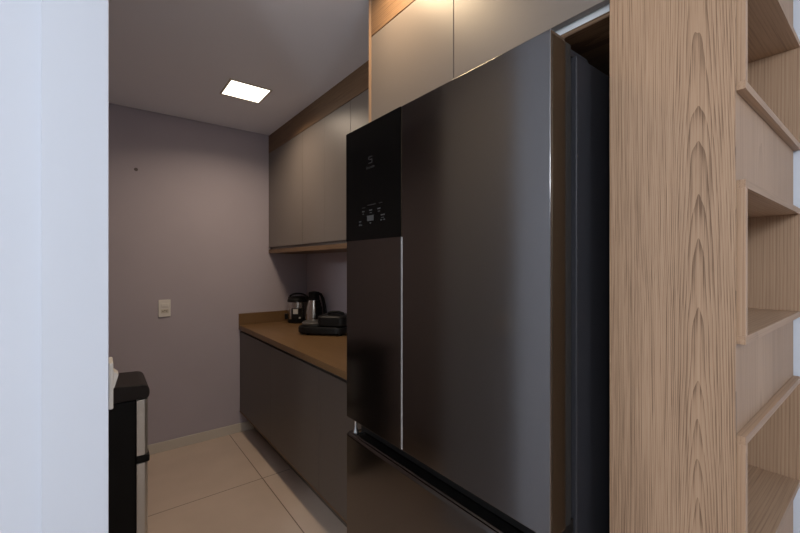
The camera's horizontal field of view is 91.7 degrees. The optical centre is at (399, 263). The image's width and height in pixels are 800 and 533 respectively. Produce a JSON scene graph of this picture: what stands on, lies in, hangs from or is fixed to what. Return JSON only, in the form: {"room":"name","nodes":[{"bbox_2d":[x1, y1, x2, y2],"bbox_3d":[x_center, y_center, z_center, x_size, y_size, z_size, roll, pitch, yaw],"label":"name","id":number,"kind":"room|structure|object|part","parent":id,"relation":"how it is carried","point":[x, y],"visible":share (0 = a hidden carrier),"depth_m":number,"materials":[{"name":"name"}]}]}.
{"room":"kitchen","nodes":[
{"label":"kitchen","id":0,"kind":"room"},
{"bbox_2d":[0,0,40,532],"bbox_3d":[-1.985,0.140,-0.042,3.007,2.500,0.238,0,0,-38],"label":"wall","id":1,"kind":"structure","parent":0,"point":[20,20],"depth_m":0.76,"materials":[{"name":"grey paint"}]},
{"bbox_2d":[41,0,108,532],"bbox_3d":[-0.817,0.140,0.993,0.108,2.500,0.470,0,0,-38],"label":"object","id":2,"kind":"structure","parent":1,"relation":"attached to","point":[74,33],"depth_m":0.80,"materials":[{"name":"grey paint"}]},
{"bbox_2d":[109,357,117,409],"bbox_3d":[-0.661,0.272,0.895,0.018,0.104,0.075,0,0,-38],"label":"light switch","id":3,"kind":"object","parent":1,"relation":"attached to","point":[113,373],"visible":0.89,"depth_m":0.86,"materials":[{"name":"beige plastic"}]},
{"bbox_3d":[-0.665,0.272,0.892,0.009,0.104,0.075,0,0,-38],"label":"plate","id":4,"kind":"part","parent":3,"relation":"part of","materials":[{"name":"beige plastic"}]},
{"bbox_2d":[109,103,306,444],"bbox_3d":[-1.676,0.040,3.027,2.350,2.700,0.120,0,0,-38],"label":"wall","id":5,"kind":"structure","parent":0,"point":[189,228],"depth_m":2.98,"materials":[{"name":"grey paint"}]},
{"bbox_2d":[158,300,170,316],"bbox_3d":[-1.749,0.329,2.886,0.078,0.126,0.013,0,0,-38],"label":"wall outlet","id":6,"kind":"object","parent":5,"relation":"attached to","point":[164,306],"visible":1,"depth_m":2.88,"materials":[{"name":"beige plastic"}]},
{"bbox_2d":[161,309,168,312],"bbox_3d":[-1.746,0.350,2.884,0.048,0.028,0.003,0,0,-38],"label":"socket","id":7,"kind":"object","parent":6,"relation":"attached to","point":[162,310],"depth_m":2.88,"materials":[{"name":"beige plastic"}]},
{"bbox_2d":[148,421,253,454],"bbox_3d":[-1.651,1.354,2.963,2.010,0.072,0.012,0,0,-38],"label":"baseboard","id":8,"kind":"structure","parent":5,"relation":"attached to","point":[167,445],"depth_m":3.02,"materials":[{"name":"beige tile"}]},
{"bbox_2d":[109,0,368,134],"bbox_3d":[-0.945,-1.150,2.048,2.010,0.080,2.296,0,0,-38],"label":"ceiling","id":9,"kind":"structure","parent":0,"point":[176,58],"depth_m":2.06,"materials":[{"name":"white paint"}]},
{"bbox_2d":[220,78,271,103],"bbox_3d":[-0.991,-1.107,2.497,0.254,0.006,0.254,0,0,-38],"label":"recessed light","id":10,"kind":"object","parent":9,"relation":"in","point":[234,88],"visible":1,"depth_m":2.49,"materials":[{"name":"beige plastic"}]},
{"bbox_2d":[148,429,346,532],"bbox_3d":[-0.563,1.440,-0.498,4.900,0.100,7.300,0,0,-38],"label":"floor","id":11,"kind":"structure","parent":0,"point":[237,482],"depth_m":2.35,"materials":[{"name":"beige tile"}]},
{"bbox_2d":[109,371,149,532],"bbox_3d":[-1.424,0.978,1.870,0.345,0.824,0.300,0,0,-38],"label":"recycling bin","id":12,"kind":"object","parent":11,"relation":"on","point":[129,456],"visible":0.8,"depth_m":1.82,"materials":[{"name":"black plastic"}]},
{"bbox_3d":[-1.424,0.603,1.870,0.345,0.074,0.300,0,0,-38],"label":"lid","id":13,"kind":"part","parent":12,"relation":"part of","materials":[{"name":"black plastic"}]},
{"bbox_2d":[240,331,286,462],"bbox_3d":[-0.871,0.971,3.099,0.584,0.838,0.724,0,0,-38],"label":"base cabinet","id":14,"kind":"object","parent":11,"relation":"on","point":[254,352],"visible":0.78,"depth_m":2.88,"materials":[{"name":"grey paint"}]},
{"bbox_3d":[-1.093,0.882,2.926,0.019,0.649,0.723,0,0,-38],"label":"door","id":15,"kind":"part","parent":14,"relation":"part of","materials":[{"name":"grey paint"}]},
{"bbox_2d":[270,346,337,517],"bbox_3d":[-0.424,0.971,2.520,0.584,0.838,0.737,0,0,-38],"label":"base cabinet","id":16,"kind":"object","parent":11,"relation":"on","point":[294,381],"visible":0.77,"depth_m":2.28,"materials":[{"name":"grey paint"}]},
{"bbox_3d":[-0.646,0.882,2.348,0.019,0.649,0.736,0,0,-38],"label":"door","id":17,"kind":"part","parent":16,"relation":"part of","materials":[{"name":"grey paint"}]},
{"bbox_2d":[319,369,360,526],"bbox_3d":[-0.040,0.971,2.024,0.584,0.838,0.514,0,0,-38],"label":"base cabinet","id":18,"kind":"object","parent":11,"relation":"on","point":[334,423],"visible":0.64,"depth_m":1.92,"materials":[{"name":"grey paint"}]},
{"bbox_2d":[239,310,346,379],"bbox_3d":[-0.489,0.475,2.610,0.601,0.129,1.990,0,0,-38],"label":"countertop","id":19,"kind":"structure","parent":18,"relation":"on","point":[328,352],"depth_m":2.59,"materials":[{"name":"brown wood"}]},
{"bbox_2d":[285,292,307,322],"bbox_3d":[-0.884,0.374,3.360,0.180,0.256,0.186,0,0,33],"label":"rice cooker","id":20,"kind":"object","parent":19,"relation":"on","point":[297,305],"visible":0.85,"depth_m":3.29,"materials":[{"name":"black plastic"}]},
{"bbox_3d":[-0.882,0.301,3.362,0.180,0.046,0.180,0,0,-38],"label":"lid","id":21,"kind":"part","parent":20,"relation":"part of","materials":[{"name":"black plastic"}]},
{"bbox_3d":[-0.882,0.275,3.362,0.176,0.057,0.026,0,0,0],"label":"carry handle","id":22,"kind":"part","parent":20,"relation":"part of","materials":[{"name":"black plastic"}]},
{"bbox_2d":[305,291,326,319],"bbox_3d":[-0.704,0.364,3.228,0.171,0.277,0.146,0,0,-38],"label":"kettle","id":23,"kind":"object","parent":19,"relation":"on","point":[314,308],"visible":0.7,"depth_m":3.18,"materials":[{"name":"silver plastic"}]},
{"bbox_3d":[-0.714,0.261,3.221,0.094,0.072,0.094,0,0,-38],"label":"lid","id":24,"kind":"part","parent":23,"relation":"part of","materials":[{"name":"black plastic"}]},
{"bbox_3d":[-0.646,0.350,3.241,0.068,0.228,0.036,0,0,-17],"label":"handle","id":25,"kind":"part","parent":23,"relation":"part of","materials":[{"name":"black plastic"}]},
{"bbox_2d":[298,311,346,335],"bbox_3d":[-0.546,0.419,2.804,0.375,0.167,0.190,0,0,10],"label":"grill","id":26,"kind":"object","parent":19,"relation":"on","point":[332,322],"visible":0.91,"depth_m":2.71,"materials":[{"name":"black plastic"}]},
{"bbox_3d":[-0.469,0.399,2.791,0.210,0.072,0.182,0,0,10],"label":"lid","id":27,"kind":"part","parent":26,"relation":"part of","materials":[{"name":"black plastic"}]},
{"bbox_3d":[-0.461,0.355,2.793,0.141,0.039,0.025,0,0,10],"label":"handle","id":28,"kind":"part","parent":26,"relation":"part of","materials":[{"name":"black plastic"}]},
{"bbox_2d":[346,29,609,532],"bbox_3d":[0.347,0.449,1.364,0.742,1.882,0.843,0,0,-38],"label":"refrigerator","id":29,"kind":"object","parent":11,"relation":"on","point":[478,205],"visible":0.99,"depth_m":0.96,"materials":[{"name":"grey metal"}]},
{"bbox_3d":[-0.077,0.044,1.357,0.058,1.066,0.334,0,0,-38],"label":"door","id":30,"kind":"part","parent":29,"relation":"part of","materials":[{"name":"grey metal"}]},
{"bbox_3d":[-0.097,-0.287,1.342,0.012,0.404,0.336,0,0,-38],"label":"control panel","id":31,"kind":"part","parent":29,"relation":"part of","materials":[{"name":"black glass"}]},
{"bbox_3d":[0.008,-0.283,1.207,0.011,0.398,0.002,0,0,-38],"label":"trim","id":32,"kind":"part","parent":29,"relation":"part of","materials":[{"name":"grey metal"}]},
{"bbox_3d":[0.009,0.245,1.205,0.011,0.658,0.006,0,0,-38],"label":"edge trim","id":33,"kind":"part","parent":29,"relation":"part of","materials":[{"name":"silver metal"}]},
{"bbox_3d":[0.089,0.970,1.165,0.087,0.670,0.841,0,0,-38],"label":"drawer","id":34,"kind":"part","parent":29,"relation":"part of","materials":[{"name":"grey metal"}]},
{"bbox_3d":[0.181,0.044,1.023,0.058,1.066,0.504,0,0,-38],"label":"door","id":35,"kind":"part","parent":29,"relation":"part of","materials":[{"name":"grey metal"}]},
{"bbox_2d":[369,0,609,122],"bbox_3d":[0.409,0.141,1.433,0.618,2.499,0.968,0,0,-38],"label":"upper cabinet","id":36,"kind":"object","parent":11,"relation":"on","point":[416,47],"visible":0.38,"depth_m":1.24,"materials":[{"name":"brown wood"}]},
{"bbox_3d":[0.119,0.141,1.808,0.618,2.499,0.018,0,0,-38],"label":"panel","id":37,"kind":"part","parent":36,"relation":"part of","materials":[{"name":"brown wood"}]},
{"bbox_3d":[0.033,-0.764,1.431,0.020,0.353,0.472,0,0,-38],"label":"door","id":38,"kind":"part","parent":36,"relation":"part of","materials":[{"name":"grey paint"}]},
{"bbox_3d":[0.324,-0.764,1.054,0.020,0.353,0.474,0,0,-38],"label":"door","id":39,"kind":"part","parent":36,"relation":"part of","materials":[{"name":"grey paint"}]},
{"bbox_2d":[610,0,799,532],"bbox_3d":[0.777,0.141,0.957,0.618,2.499,0.227,0,0,-38],"label":"bookcase","id":40,"kind":"object","parent":11,"relation":"on","point":[705,94],"visible":1,"depth_m":0.79,"materials":[{"name":"brown wood"}]},
{"bbox_3d":[0.532,0.141,0.776,0.008,2.499,0.215,0,0,-38],"label":"panel","id":41,"kind":"part","parent":40,"relation":"part of","materials":[{"name":"brown wood"}]},
{"bbox_2d":[307,0,799,532],"bbox_3d":[1.316,0.040,0.865,0.120,2.700,6.960,0,0,-38],"label":"wall","id":42,"kind":"structure","parent":0,"point":[326,272],"depth_m":3.07,"materials":[{"name":"grey paint"}]},
{"bbox_2d":[269,132,304,248],"bbox_3d":[-0.781,-0.616,3.190,0.352,0.982,0.711,0,0,-38],"label":"upper cabinet","id":43,"kind":"object","parent":42,"relation":"attached to","point":[286,161],"visible":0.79,"depth_m":3.04,"materials":[{"name":"grey paint"}]},
{"bbox_2d":[269,60,368,152],"bbox_3d":[-0.522,-1.034,2.584,0.020,0.151,1.989,0,0,-38],"label":"header","id":44,"kind":"object","parent":43,"relation":"attached to","point":[356,83],"visible":0.57,"depth_m":2.53,"materials":[{"name":"brown wood"}]},
{"bbox_2d":[269,243,346,253],"bbox_3d":[-0.391,-0.108,2.685,0.351,0.031,1.989,0,0,-38],"label":"shelf board","id":45,"kind":"object","parent":42,"relation":"attached to","point":[332,248],"visible":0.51,"depth_m":2.80,"materials":[{"name":"brown wood"}]},
{"bbox_2d":[303,100,350,246],"bbox_3d":[-0.356,-0.616,2.640,0.352,0.982,0.677,0,0,-38],"label":"upper cabinet","id":46,"kind":"object","parent":42,"relation":"attached to","point":[324,142],"visible":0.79,"depth_m":2.52,"materials":[{"name":"grey paint"}]},
{"bbox_3d":[-0.589,-0.549,2.670,0.019,0.811,0.344,0,0,-38],"label":"door","id":47,"kind":"part","parent":46,"relation":"part of","materials":[{"name":"grey paint"}]},
{"bbox_3d":[-0.382,-0.549,2.402,0.019,0.811,0.330,0,0,-38],"label":"door","id":48,"kind":"part","parent":46,"relation":"part of","materials":[{"name":"grey paint"}]},
{"bbox_2d":[351,89,368,131],"bbox_3d":[0.034,-0.616,2.135,0.352,0.982,0.598,0,0,-38],"label":"upper cabinet","id":49,"kind":"object","parent":42,"relation":"attached to","point":[360,103],"visible":0.18,"depth_m":2.18,"materials":[{"name":"grey paint"}]}
]}

